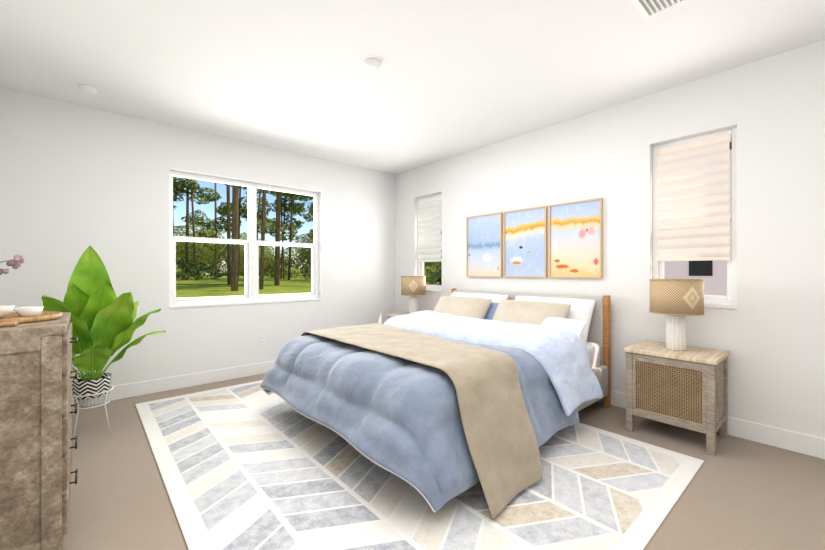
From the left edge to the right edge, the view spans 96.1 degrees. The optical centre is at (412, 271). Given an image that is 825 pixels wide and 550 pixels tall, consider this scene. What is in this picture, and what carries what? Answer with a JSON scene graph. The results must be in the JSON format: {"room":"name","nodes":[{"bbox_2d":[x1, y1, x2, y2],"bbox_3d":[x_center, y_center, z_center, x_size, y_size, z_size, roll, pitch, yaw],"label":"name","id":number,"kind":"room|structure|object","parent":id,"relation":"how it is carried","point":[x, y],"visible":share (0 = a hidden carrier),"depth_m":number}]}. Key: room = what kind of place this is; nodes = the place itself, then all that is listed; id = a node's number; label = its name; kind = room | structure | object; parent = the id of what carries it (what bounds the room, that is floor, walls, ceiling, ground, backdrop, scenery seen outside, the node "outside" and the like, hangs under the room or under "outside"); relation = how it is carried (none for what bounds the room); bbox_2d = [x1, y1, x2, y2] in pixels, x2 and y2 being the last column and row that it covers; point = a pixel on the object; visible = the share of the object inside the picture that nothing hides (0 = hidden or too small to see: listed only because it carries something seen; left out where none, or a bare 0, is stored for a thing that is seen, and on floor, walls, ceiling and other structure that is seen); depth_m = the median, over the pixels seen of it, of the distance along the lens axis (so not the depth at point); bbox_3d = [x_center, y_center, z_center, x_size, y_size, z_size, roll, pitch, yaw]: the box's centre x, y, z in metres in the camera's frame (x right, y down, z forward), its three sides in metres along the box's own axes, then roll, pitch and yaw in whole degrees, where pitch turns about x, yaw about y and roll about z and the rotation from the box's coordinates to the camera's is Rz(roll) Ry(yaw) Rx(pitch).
{"room":"bedroom","nodes":[
{"label":"bedroom","id":0,"kind":"room"},
{"bbox_2d":[0,88,394,385],"bbox_3d":[-1.920,-0.150,4.459,4.562,2.740,0.160,0,0,-41],"label":"wall","id":1,"kind":"structure","parent":0,"point":[76,181],"depth_m":3.74},
{"bbox_2d":[72,360,275,407],"bbox_3d":[-1.866,1.153,4.390,4.170,0.135,0.014,0,0,-41],"label":"baseboard","id":2,"kind":"structure","parent":1,"relation":"attached to","point":[123,391],"depth_m":3.92},
{"bbox_2d":[169,170,321,307],"bbox_3d":[-1.912,-0.347,4.449,1.720,1.445,0.159,0,0,-41],"label":"window","id":3,"kind":"structure","parent":1,"relation":"in","point":[252,243],"depth_m":4.44},
{"bbox_2d":[259,335,264,344],"bbox_3d":[-1.805,0.810,4.448,0.070,0.114,0.008,0,0,-41],"label":"wall outlet","id":4,"kind":"object","parent":1,"relation":"attached to","point":[261,339],"visible":1,"depth_m":4.44},
{"bbox_2d":[0,0,824,174],"bbox_3d":[-0.122,-1.570,2.413,4.562,0.100,5.607,0,0,-41],"label":"ceiling","id":5,"kind":"structure","parent":0,"point":[446,79],"depth_m":2.67},
{"bbox_2d":[78,84,97,93],"bbox_3d":[-2.679,-1.504,3.064,0.120,0.032,0.120,0,0,-41],"label":"smoke detector","id":6,"kind":"object","parent":5,"relation":"attached to","point":[87,89],"visible":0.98,"depth_m":3.04},
{"bbox_2d":[364,58,379,69],"bbox_3d":[-0.293,-1.504,2.697,0.120,0.032,0.120,0,0,-41],"label":"smoke detector","id":7,"kind":"object","parent":5,"relation":"attached to","point":[371,64],"visible":1,"depth_m":2.67},
{"bbox_2d":[631,0,686,18],"bbox_3d":[1.326,-1.507,1.990,0.400,0.026,0.260,0,0,-41],"label":"ceiling vent","id":8,"kind":"object","parent":5,"relation":"in","point":[646,9],"visible":0.96,"depth_m":2.10},
{"bbox_2d":[62,373,824,549],"bbox_3d":[-0.122,1.270,2.413,4.562,0.100,5.607,0,0,-41],"label":"floor","id":9,"kind":"structure","parent":0,"point":[738,493],"depth_m":2.07},
{"bbox_2d":[0,312,77,549],"bbox_3d":[-1.829,0.720,1.614,0.552,1.000,0.720,0,0,-41],"label":"chest","id":10,"kind":"object","parent":9,"relation":"on","point":[36,411],"visible":0.98,"depth_m":1.46},
{"bbox_2d":[0,254,23,274],"bbox_3d":[-1.712,0.055,1.397,0.347,0.329,0.397,0,0,-41],"label":"flowers","id":11,"kind":"object","parent":10,"relation":"on","point":[16,261],"visible":1,"depth_m":1.46},
{"bbox_2d":[0,305,61,326],"bbox_3d":[-1.780,0.187,1.632,0.344,0.066,0.442,0,0,-41],"label":"decorative tray","id":12,"kind":"object","parent":10,"relation":"on","point":[19,315],"visible":1,"depth_m":1.66},
{"bbox_2d":[42,246,165,443],"bbox_3d":[-2.388,0.510,2.761,0.925,1.413,0.768,0,0,-41],"label":"potted plant","id":13,"kind":"object","parent":9,"relation":"on","point":[102,319],"visible":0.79,"depth_m":2.68},
{"bbox_2d":[387,312,408,318],"bbox_3d":[0.012,0.902,5.068,0.486,0.635,0.564,0,0,-41],"label":"nightstand","id":14,"kind":"object","parent":9,"relation":"on","point":[391,315],"visible":0.06,"depth_m":5.11},
{"bbox_2d":[401,276,425,313],"bbox_3d":[0.013,0.320,5.069,0.342,0.530,0.342,0,0,-41],"label":"lamp","id":15,"kind":"object","parent":14,"relation":"on","point":[413,288],"visible":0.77,"depth_m":4.94},
{"bbox_2d":[135,380,703,549],"bbox_3d":[-0.335,1.215,2.893,2.645,0.010,3.683,0,0,-41],"label":"rug","id":16,"kind":"object","parent":9,"relation":"on","point":[250,466],"visible":0.54,"depth_m":2.06},
{"bbox_2d":[260,288,609,517],"bbox_3d":[0.274,0.715,3.218,2.490,1.010,2.311,0,0,-41],"label":"bed","id":17,"kind":"object","parent":9,"relation":"on","point":[454,394],"visible":1,"depth_m":2.37},
{"bbox_2d":[624,340,729,455],"bbox_3d":[1.995,0.902,2.811,0.486,0.635,0.564,0,0,-41],"label":"nightstand","id":18,"kind":"object","parent":9,"relation":"on","point":[687,388],"visible":1,"depth_m":2.66},
{"bbox_2d":[649,279,704,350],"bbox_3d":[1.996,0.320,2.812,0.342,0.530,0.342,0,0,-41],"label":"lamp","id":19,"kind":"object","parent":18,"relation":"on","point":[676,302],"visible":1,"depth_m":2.71},
{"bbox_2d":[395,39,824,437],"bbox_3d":[1.532,-0.150,3.866,0.160,2.740,5.607,0,0,-41],"label":"wall","id":20,"kind":"structure","parent":0,"point":[768,333],"depth_m":2.88},
{"bbox_2d":[418,193,441,291],"bbox_3d":[0.259,-0.410,5.295,0.159,1.370,0.565,0,0,-41],"label":"window","id":21,"kind":"structure","parent":20,"relation":"in","point":[433,288],"depth_m":5.34},
{"bbox_2d":[418,196,441,261],"bbox_3d":[0.257,-0.598,5.294,0.064,0.905,0.477,0,0,-41],"label":"window shade","id":22,"kind":"object","parent":21,"relation":"attached to","point":[429,230],"visible":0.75,"depth_m":5.27},
{"bbox_2d":[466,212,502,276],"bbox_3d":[0.861,-0.315,4.482,0.030,0.750,0.523,0,0,-41],"label":"picture frame","id":23,"kind":"object","parent":20,"relation":"attached to","point":[484,245],"visible":0.96,"depth_m":4.47},
{"bbox_2d":[503,206,546,277],"bbox_3d":[1.227,-0.315,4.066,0.030,0.750,0.523,0,0,-41],"label":"picture frame","id":24,"kind":"object","parent":20,"relation":"attached to","point":[524,243],"visible":0.92,"depth_m":4.05},
{"bbox_2d":[549,198,602,277],"bbox_3d":[1.592,-0.315,3.650,0.030,0.750,0.523,0,0,-41],"label":"picture frame","id":25,"kind":"object","parent":20,"relation":"attached to","point":[575,239],"visible":0.98,"depth_m":3.63},
{"bbox_2d":[653,128,736,308],"bbox_3d":[2.268,-0.410,3.008,0.159,1.370,0.565,0,0,-41],"label":"window","id":26,"kind":"structure","parent":20,"relation":"in","point":[729,301],"depth_m":2.86},
{"bbox_2d":[657,134,730,260],"bbox_3d":[2.267,-0.571,3.006,0.064,0.959,0.477,0,0,-41],"label":"window shade","id":27,"kind":"object","parent":26,"relation":"attached to","point":[693,204],"visible":0.96,"depth_m":2.97},
{"bbox_2d":[597,390,824,458],"bbox_3d":[1.466,1.153,3.808,0.014,0.135,5.287,0,0,-41],"label":"baseboard","id":28,"kind":"structure","parent":20,"relation":"attached to","point":[807,444],"depth_m":2.60},
{"label":"outside","id":29,"kind":"structure","parent":0,"visible":0},
{"bbox_2d":[176,274,441,297],"bbox_3d":[-28.331,1.270,54.976,210.000,1.100,200.000,0,0,-41],"label":"lawn","id":30,"kind":"structure","parent":29,"point":[209,287],"depth_m":17.27},
{"bbox_2d":[173,176,441,290],"bbox_3d":[-4.611,-6.919,57.122,198.678,24.520,85.655,0,0,-41],"label":"trees","id":31,"kind":"object","parent":30,"relation":"on","point":[191,264],"depth_m":35.69},
{"bbox_2d":[664,137,731,295],"bbox_3d":[8.117,-0.255,6.399,5.400,3.750,6.300,0,0,-41],"label":"house","id":32,"kind":"structure","parent":30,"relation":"on","point":[713,273],"depth_m":6.21}
]}

